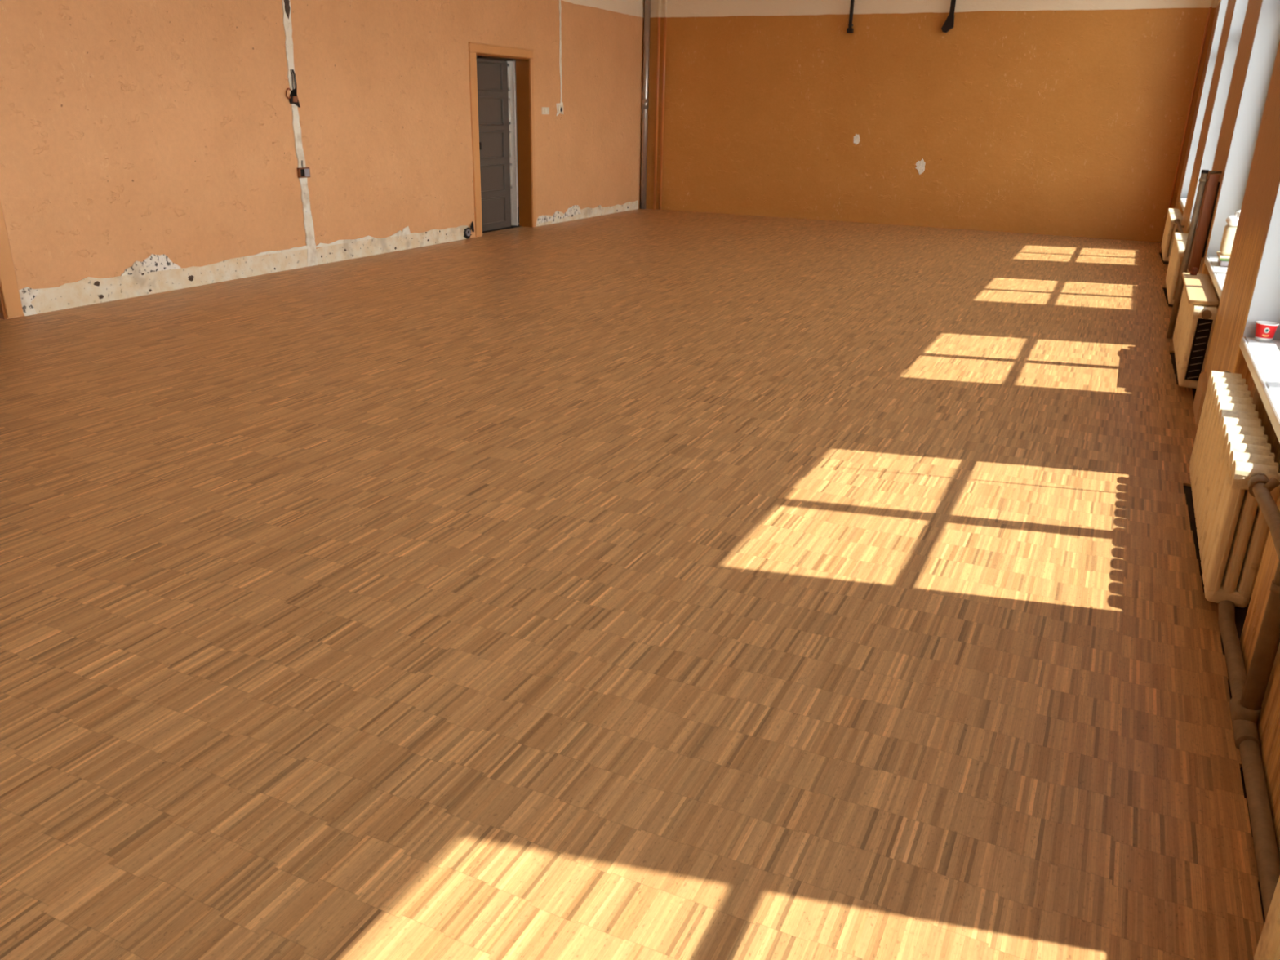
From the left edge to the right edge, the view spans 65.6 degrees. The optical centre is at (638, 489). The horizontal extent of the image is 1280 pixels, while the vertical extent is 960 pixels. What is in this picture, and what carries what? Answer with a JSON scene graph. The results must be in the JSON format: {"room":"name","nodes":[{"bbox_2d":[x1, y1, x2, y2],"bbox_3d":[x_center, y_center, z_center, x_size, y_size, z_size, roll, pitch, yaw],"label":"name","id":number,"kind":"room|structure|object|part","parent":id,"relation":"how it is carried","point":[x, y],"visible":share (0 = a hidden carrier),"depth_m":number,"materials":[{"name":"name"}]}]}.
{"room":"community hall","nodes":[
{"label":"community hall","id":0,"kind":"room"},
{"bbox_2d":[0,0,644,319],"bbox_3d":[-4.562,-3.409,7.537,0.219,4.014,21.832,11,23,23],"label":"wall","id":1,"kind":"structure","parent":0,"point":[137,136],"depth_m":9.58,"materials":[{"name":"orange paint"}]},
{"bbox_2d":[0,199,23,319],"bbox_3d":[-5.156,-2.212,6.702,0.221,2.325,1.491,11,23,23],"label":"door","id":2,"kind":"structure","parent":1,"relation":"in","point":[10,299],"depth_m":7.54,"materials":[{"name":"orange paint"}]},
{"bbox_2d":[288,69,300,107],"bbox_3d":[-3.372,-3.927,9.731,0.033,0.345,0.128,11,23,23],"label":"junction box","id":3,"kind":"object","parent":1,"relation":"attached to","point":[294,100],"visible":1,"depth_m":9.73,"materials":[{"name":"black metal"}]},
{"bbox_2d":[285,88,291,98],"bbox_3d":[-3.409,-3.860,9.678,0.021,0.099,0.066,11,23,23],"label":"wire hook","id":4,"kind":"object","parent":3,"relation":"attached to","point":[287,88],"visible":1,"depth_m":9.66,"materials":[{"name":"black metal"}]},
{"bbox_2d":[297,160,310,177],"bbox_3d":[-3.377,-3.235,10.022,0.038,0.167,0.149,11,23,23],"label":"junction box","id":5,"kind":"object","parent":1,"relation":"attached to","point":[302,172],"visible":1,"depth_m":10.02,"materials":[{"name":"black plastic"}]},
{"bbox_2d":[31,200,637,314],"bbox_3d":[-2.395,-3.178,12.335,0.026,0.237,11.048,11,23,23],"label":"baseboard","id":6,"kind":"structure","parent":1,"relation":"attached to","point":[88,291],"depth_m":9.45,"materials":[{"name":"paint"}]},
{"bbox_2d":[463,221,474,239],"bbox_3d":[-2.168,-3.318,12.723,0.042,0.211,0.197,11,23,23],"label":"stub","id":7,"kind":"object","parent":1,"relation":"attached to","point":[467,233],"visible":1,"depth_m":12.73,"materials":[{"name":"black metal"}]},
{"bbox_2d":[468,41,535,237],"bbox_3d":[-2.066,-4.672,13.319,0.768,2.330,1.600,11,23,23],"label":"door","id":8,"kind":"structure","parent":1,"relation":"in","point":[491,82],"depth_m":13.43,"materials":[{"name":"orange paint"}]},
{"bbox_3d":[-2.062,-4.331,12.578,0.038,2.205,0.136,11,23,23],"label":"casing","id":9,"kind":"part","parent":8,"relation":"part of","materials":[{"name":"orange paint"}]},
{"bbox_3d":[-1.971,-5.370,12.909,0.022,0.354,0.750,11,23,23],"label":"panel moulding","id":10,"kind":"part","parent":8,"relation":"part of","materials":[{"name":"grey paint"}]},
{"bbox_3d":[-1.980,-4.974,13.061,0.022,0.354,0.750,11,23,23],"label":"panel moulding","id":11,"kind":"part","parent":8,"relation":"part of","materials":[{"name":"grey paint"}]},
{"bbox_3d":[-1.988,-4.578,13.212,0.022,0.354,0.750,11,23,23],"label":"panel moulding","id":12,"kind":"part","parent":8,"relation":"part of","materials":[{"name":"grey paint"}]},
{"bbox_3d":[-1.997,-4.183,13.364,0.022,0.354,0.750,11,23,23],"label":"panel moulding","id":13,"kind":"part","parent":8,"relation":"part of","materials":[{"name":"grey paint"}]},
{"bbox_3d":[-2.006,-3.787,13.516,0.022,0.354,0.750,11,23,23],"label":"panel moulding","id":14,"kind":"part","parent":8,"relation":"part of","materials":[{"name":"grey paint"}]},
{"bbox_3d":[-1.748,-5.626,12.732,0.038,0.116,1.480,11,23,23],"label":"casing","id":15,"kind":"part","parent":8,"relation":"part of","materials":[{"name":"orange paint"}]},
{"bbox_3d":[-1.743,-5.669,12.713,0.048,0.020,1.480,11,23,23],"label":"casing moulding","id":16,"kind":"part","parent":8,"relation":"part of","materials":[{"name":"orange paint"}]},
{"bbox_3d":[-1.925,-5.620,13.552,0.384,0.336,0.018,11,23,23],"label":"panel moulding","id":17,"kind":"part","parent":8,"relation":"part of","materials":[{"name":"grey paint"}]},
{"bbox_3d":[-1.933,-5.224,13.704,0.384,0.336,0.018,11,23,23],"label":"panel moulding","id":18,"kind":"part","parent":8,"relation":"part of","materials":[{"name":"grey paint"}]},
{"bbox_3d":[-1.942,-4.828,13.855,0.384,0.336,0.018,11,23,23],"label":"panel moulding","id":19,"kind":"part","parent":8,"relation":"part of","materials":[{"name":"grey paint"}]},
{"bbox_3d":[-1.951,-4.432,14.007,0.384,0.336,0.018,11,23,23],"label":"panel moulding","id":20,"kind":"part","parent":8,"relation":"part of","materials":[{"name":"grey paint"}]},
{"bbox_3d":[-1.959,-4.036,14.159,0.384,0.336,0.018,11,23,23],"label":"panel moulding","id":21,"kind":"part","parent":8,"relation":"part of","materials":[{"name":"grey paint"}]},
{"bbox_3d":[-1.466,-4.766,13.747,0.038,2.205,0.061,11,23,23],"label":"casing","id":22,"kind":"part","parent":8,"relation":"part of","materials":[{"name":"orange paint"}]},
{"bbox_2d":[542,106,549,114],"bbox_3d":[-1.294,-5.295,13.891,0.021,0.096,0.195,11,23,23],"label":"light switch","id":23,"kind":"object","parent":1,"relation":"attached to","point":[545,110],"visible":1,"depth_m":13.87,"materials":[{"name":"beige plastic"}]},
{"bbox_2d":[558,105,563,113],"bbox_3d":[-1.107,-5.446,14.235,0.018,0.117,0.138,11,23,23],"label":"wall socket","id":24,"kind":"object","parent":1,"relation":"attached to","point":[560,107],"visible":1,"depth_m":14.22,"materials":[{"name":"beige plastic"}]},
{"bbox_2d":[476,56,519,206],"bbox_3d":[-2.781,-5.576,13.296,1.874,4.014,9.192,11,23,23],"label":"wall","id":25,"kind":"structure","parent":0,"point":[484,57],"depth_m":16.47,"materials":[{"name":"paint"}]},
{"bbox_2d":[0,206,1265,959],"bbox_3d":[-1.774,-0.972,7.020,11.206,0.080,21.832,11,23,23],"label":"floor","id":26,"kind":"structure","parent":0,"point":[639,584],"depth_m":3.38,"materials":[{"name":"brown wood"}]},
{"bbox_2d":[640,0,650,208],"bbox_3d":[0.119,-6.691,16.362,0.109,3.995,0.109,11,23,23],"label":"downpipe","id":27,"kind":"object","parent":26,"relation":"on","point":[646,2],"visible":1,"depth_m":16.43,"materials":[{"name":"silver metal"}]},
{"bbox_2d":[653,0,661,209],"bbox_3d":[0.317,-6.667,16.310,0.042,3.995,0.043,11,23,23],"label":"pipe","id":28,"kind":"object","parent":26,"relation":"on","point":[660,1],"visible":1,"depth_m":16.41,"materials":[{"name":"metal"}]},
{"bbox_2d":[658,0,666,209],"bbox_3d":[0.412,-6.649,16.268,0.042,3.995,0.043,11,23,23],"label":"pipe","id":29,"kind":"object","parent":26,"relation":"on","point":[665,1],"visible":1,"depth_m":16.36,"materials":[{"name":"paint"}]},
{"bbox_2d":[1161,0,1213,240],"bbox_3d":[7.381,-5.322,13.206,0.032,3.995,0.032,11,23,23],"label":"pipe","id":30,"kind":"object","parent":26,"relation":"on","point":[1211,1],"visible":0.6,"depth_m":13.27,"materials":[{"name":"paint"}]},
{"bbox_2d":[1166,169,1222,338],"bbox_3d":[4.489,-1.959,8.094,0.137,1.278,1.248,11,23,23],"label":"pipe","id":31,"kind":"object","parent":26,"relation":"on","point":[1202,180],"visible":0.98,"depth_m":7.56,"materials":[{"name":"metal"}]},
{"bbox_2d":[1217,474,1279,919],"bbox_3d":[0.746,-0.314,0.207,0.078,3.692,5.991,11,23,23],"label":"pipe","id":32,"kind":"object","parent":26,"relation":"on","point":[1247,693],"visible":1,"depth_m":2.70,"materials":[{"name":"metal"}]},
{"bbox_3d":[1.981,-0.011,3.120,0.057,0.058,0.032,1,21,-1],"label":"valve stem","id":33,"kind":"part","parent":32,"relation":"part of","materials":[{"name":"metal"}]},
{"bbox_2d":[645,0,1217,242],"bbox_3d":[3.972,-6.032,14.875,8.806,4.014,0.248,11,23,23],"label":"wall","id":34,"kind":"structure","parent":0,"point":[1058,117],"depth_m":14.72,"materials":[{"name":"paint"}]},
{"bbox_2d":[846,0,854,33],"bbox_3d":[3.166,-7.400,14.583,0.083,1.275,0.095,11,23,23],"label":"wall bracket","id":35,"kind":"object","parent":34,"relation":"attached to","point":[850,30],"visible":1,"depth_m":14.72,"materials":[{"name":"black metal"}]},
{"bbox_3d":[3.158,-7.419,14.556,0.051,1.219,0.022,11,23,23],"label":"rod","id":36,"kind":"part","parent":35,"relation":"part of","materials":[{"name":"black metal"}]},
{"bbox_2d":[853,133,860,145],"bbox_3d":[3.361,-5.390,15.293,0.107,0.166,0.024,11,23,23],"label":"wall patch","id":37,"kind":"object","parent":34,"relation":"attached to","point":[856,136],"depth_m":15.28,"materials":[{"name":"white paint"}]},
{"bbox_2d":[915,159,924,174],"bbox_3d":[4.260,-4.885,15.022,0.141,0.231,0.024,11,23,23],"label":"wall patch","id":38,"kind":"object","parent":34,"relation":"attached to","point":[919,163],"depth_m":15.02,"materials":[{"name":"white paint"}]},
{"bbox_2d":[941,0,955,32],"bbox_3d":[4.440,-7.155,14.029,0.160,1.283,0.087,11,23,23],"label":"wall bracket","id":39,"kind":"object","parent":34,"relation":"attached to","point":[948,24],"visible":1,"depth_m":14.16,"materials":[{"name":"black metal"}]},
{"bbox_3d":[4.472,-7.241,13.953,0.072,1.067,0.026,11,23,23],"label":"rod","id":40,"kind":"part","parent":39,"relation":"part of","materials":[{"name":"black metal"}]},
{"bbox_2d":[1174,0,1279,857],"bbox_3d":[3.128,-1.961,4.293,0.418,4.080,21.432,11,23,23],"label":"wall","id":41,"kind":"structure","parent":0,"point":[1224,353],"depth_m":5.04,"materials":[{"name":"brown paint"}]},
{"bbox_2d":[1161,208,1182,261],"bbox_3d":[6.571,-3.139,12.194,0.185,0.496,1.558,11,23,23],"label":"radiator","id":42,"kind":"object","parent":41,"relation":"attached to","point":[1173,214],"visible":0.74,"depth_m":11.65,"materials":[{"name":"metal"}]},
{"bbox_2d":[1165,232,1192,304],"bbox_3d":[5.166,-2.114,9.439,0.185,0.496,1.558,11,23,23],"label":"radiator","id":43,"kind":"object","parent":41,"relation":"attached to","point":[1180,241],"visible":0.49,"depth_m":9.04,"materials":[{"name":"metal"}]},
{"bbox_2d":[1175,219,1184,232],"bbox_3d":[5.859,-2.834,10.744,0.069,0.059,1.695,11,23,23],"label":"pipe","id":44,"kind":"object","parent":41,"relation":"attached to","point":[1180,226],"visible":0.67,"depth_m":10.70,"materials":[{"name":"metal"}]},
{"bbox_2d":[1173,284,1217,388],"bbox_3d":[3.760,-1.090,6.685,0.185,0.496,1.558,11,23,23],"label":"radiator","id":45,"kind":"object","parent":41,"relation":"attached to","point":[1195,323],"visible":0.61,"depth_m":6.09,"materials":[{"name":"metal"}]},
{"bbox_2d":[1182,272,1219,306],"bbox_3d":[3.726,-1.341,6.607,0.166,0.026,1.280,11,23,23],"label":"board","id":46,"kind":"object","parent":45,"relation":"on","point":[1199,290],"visible":0.97,"depth_m":6.44,"materials":[{"name":"brown wood"}]},
{"bbox_2d":[1190,267,1197,275],"bbox_3d":[3.947,-1.552,7.059,0.048,0.051,0.047,11,23,23],"label":"pipe fitting","id":47,"kind":"object","parent":46,"relation":"on","point":[1194,270],"visible":1,"depth_m":7.04,"materials":[{"name":"metal"}]},
{"bbox_2d":[1192,371,1207,425],"bbox_3d":[3.256,-0.538,5.755,0.022,0.242,0.464,11,23,23],"label":"trim","id":48,"kind":"structure","parent":41,"relation":"attached to","point":[1201,390],"depth_m":5.70,"materials":[{"name":"brown wood"}]},
{"bbox_2d":[1178,0,1228,211],"bbox_3d":[6.834,-4.857,11.472,0.419,3.099,1.850,11,23,23],"label":"window","id":49,"kind":"structure","parent":41,"relation":"in","point":[1224,3],"depth_m":12.41,"materials":[{"name":"white paint"}]},
{"bbox_3d":[6.809,-3.434,12.013,0.403,0.048,1.837,11,23,23],"label":"sill","id":50,"kind":"part","parent":49,"relation":"part of","materials":[{"name":"white paint"}]},
{"bbox_2d":[1187,173,1220,272],"bbox_3d":[4.285,-2.022,7.526,0.080,0.712,0.224,11,23,23],"label":"board","id":51,"kind":"object","parent":41,"relation":"attached to","point":[1211,187],"depth_m":7.44,"materials":[{"name":"brown wood"}]},
{"bbox_2d":[1188,0,1248,235],"bbox_3d":[5.428,-3.833,8.717,0.419,3.099,1.850,11,23,23],"label":"window","id":52,"kind":"structure","parent":41,"relation":"in","point":[1240,9],"depth_m":9.65,"materials":[{"name":"white paint"}]},
{"bbox_2d":[1189,370,1279,607],"bbox_3d":[2.355,-0.066,3.930,0.185,0.496,1.558,11,23,23],"label":"radiator","id":53,"kind":"object","parent":41,"relation":"attached to","point":[1231,446],"visible":0.99,"depth_m":3.45,"materials":[{"name":"metal"}]},
{"bbox_2d":[1204,0,1279,299],"bbox_3d":[4.023,-2.809,5.963,0.419,3.099,1.850,11,23,23],"label":"window","id":54,"kind":"structure","parent":41,"relation":"in","point":[1267,37],"depth_m":6.97,"materials":[{"name":"white paint"}]},
{"bbox_3d":[3.999,-1.386,6.504,0.403,0.048,1.837,11,23,23],"label":"sill","id":55,"kind":"part","parent":54,"relation":"part of","materials":[{"name":"white paint"}]},
{"bbox_2d":[1216,251,1230,266],"bbox_3d":[4.143,-1.585,6.867,0.256,0.070,0.307,11,23,23],"label":"tub","id":56,"kind":"object","parent":54,"relation":"on","point":[1223,260],"visible":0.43,"depth_m":6.79,"materials":[{"name":"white plastic"}]},
{"bbox_3d":[4.143,-1.611,6.858,0.256,0.015,0.307,11,23,23],"label":"lid","id":57,"kind":"part","parent":56,"relation":"part of","materials":[{"name":"plastic"}]},
{"bbox_2d":[1219,209,1240,255],"bbox_3d":[4.149,-1.762,6.816,0.230,0.295,0.224,11,23,23],"label":"canister","id":58,"kind":"object","parent":56,"relation":"on","point":[1229,231],"visible":0.41,"depth_m":6.78,"materials":[{"name":"plastic"}]},
{"bbox_2d":[1239,183,1279,443],"bbox_3d":[2.617,-1.784,3.208,0.419,3.099,1.850,11,23,23],"label":"window","id":59,"kind":"structure","parent":41,"relation":"in","point":[1262,359],"depth_m":4.43,"materials":[{"name":"white paint"}]},
{"bbox_3d":[2.593,-0.361,3.750,0.403,0.048,1.837,11,23,23],"label":"sill","id":60,"kind":"part","parent":59,"relation":"part of","materials":[{"name":"white paint"}]},
{"bbox_2d":[1254,320,1279,342],"bbox_3d":[2.842,-0.716,4.505,0.092,0.083,0.092,11,23,23],"label":"paper cup","id":61,"kind":"object","parent":59,"relation":"on","point":[1265,331],"visible":1,"depth_m":4.48,"materials":[{"name":"red paper"}]},
{"bbox_2d":[1253,875,1279,959],"bbox_3d":[0.949,0.959,1.176,0.185,0.496,1.558,11,23,23],"label":"radiator","id":62,"kind":"object","parent":41,"relation":"attached to","point":[1268,948],"visible":1,"depth_m":1.82,"materials":[{"name":"metal"}]}
]}

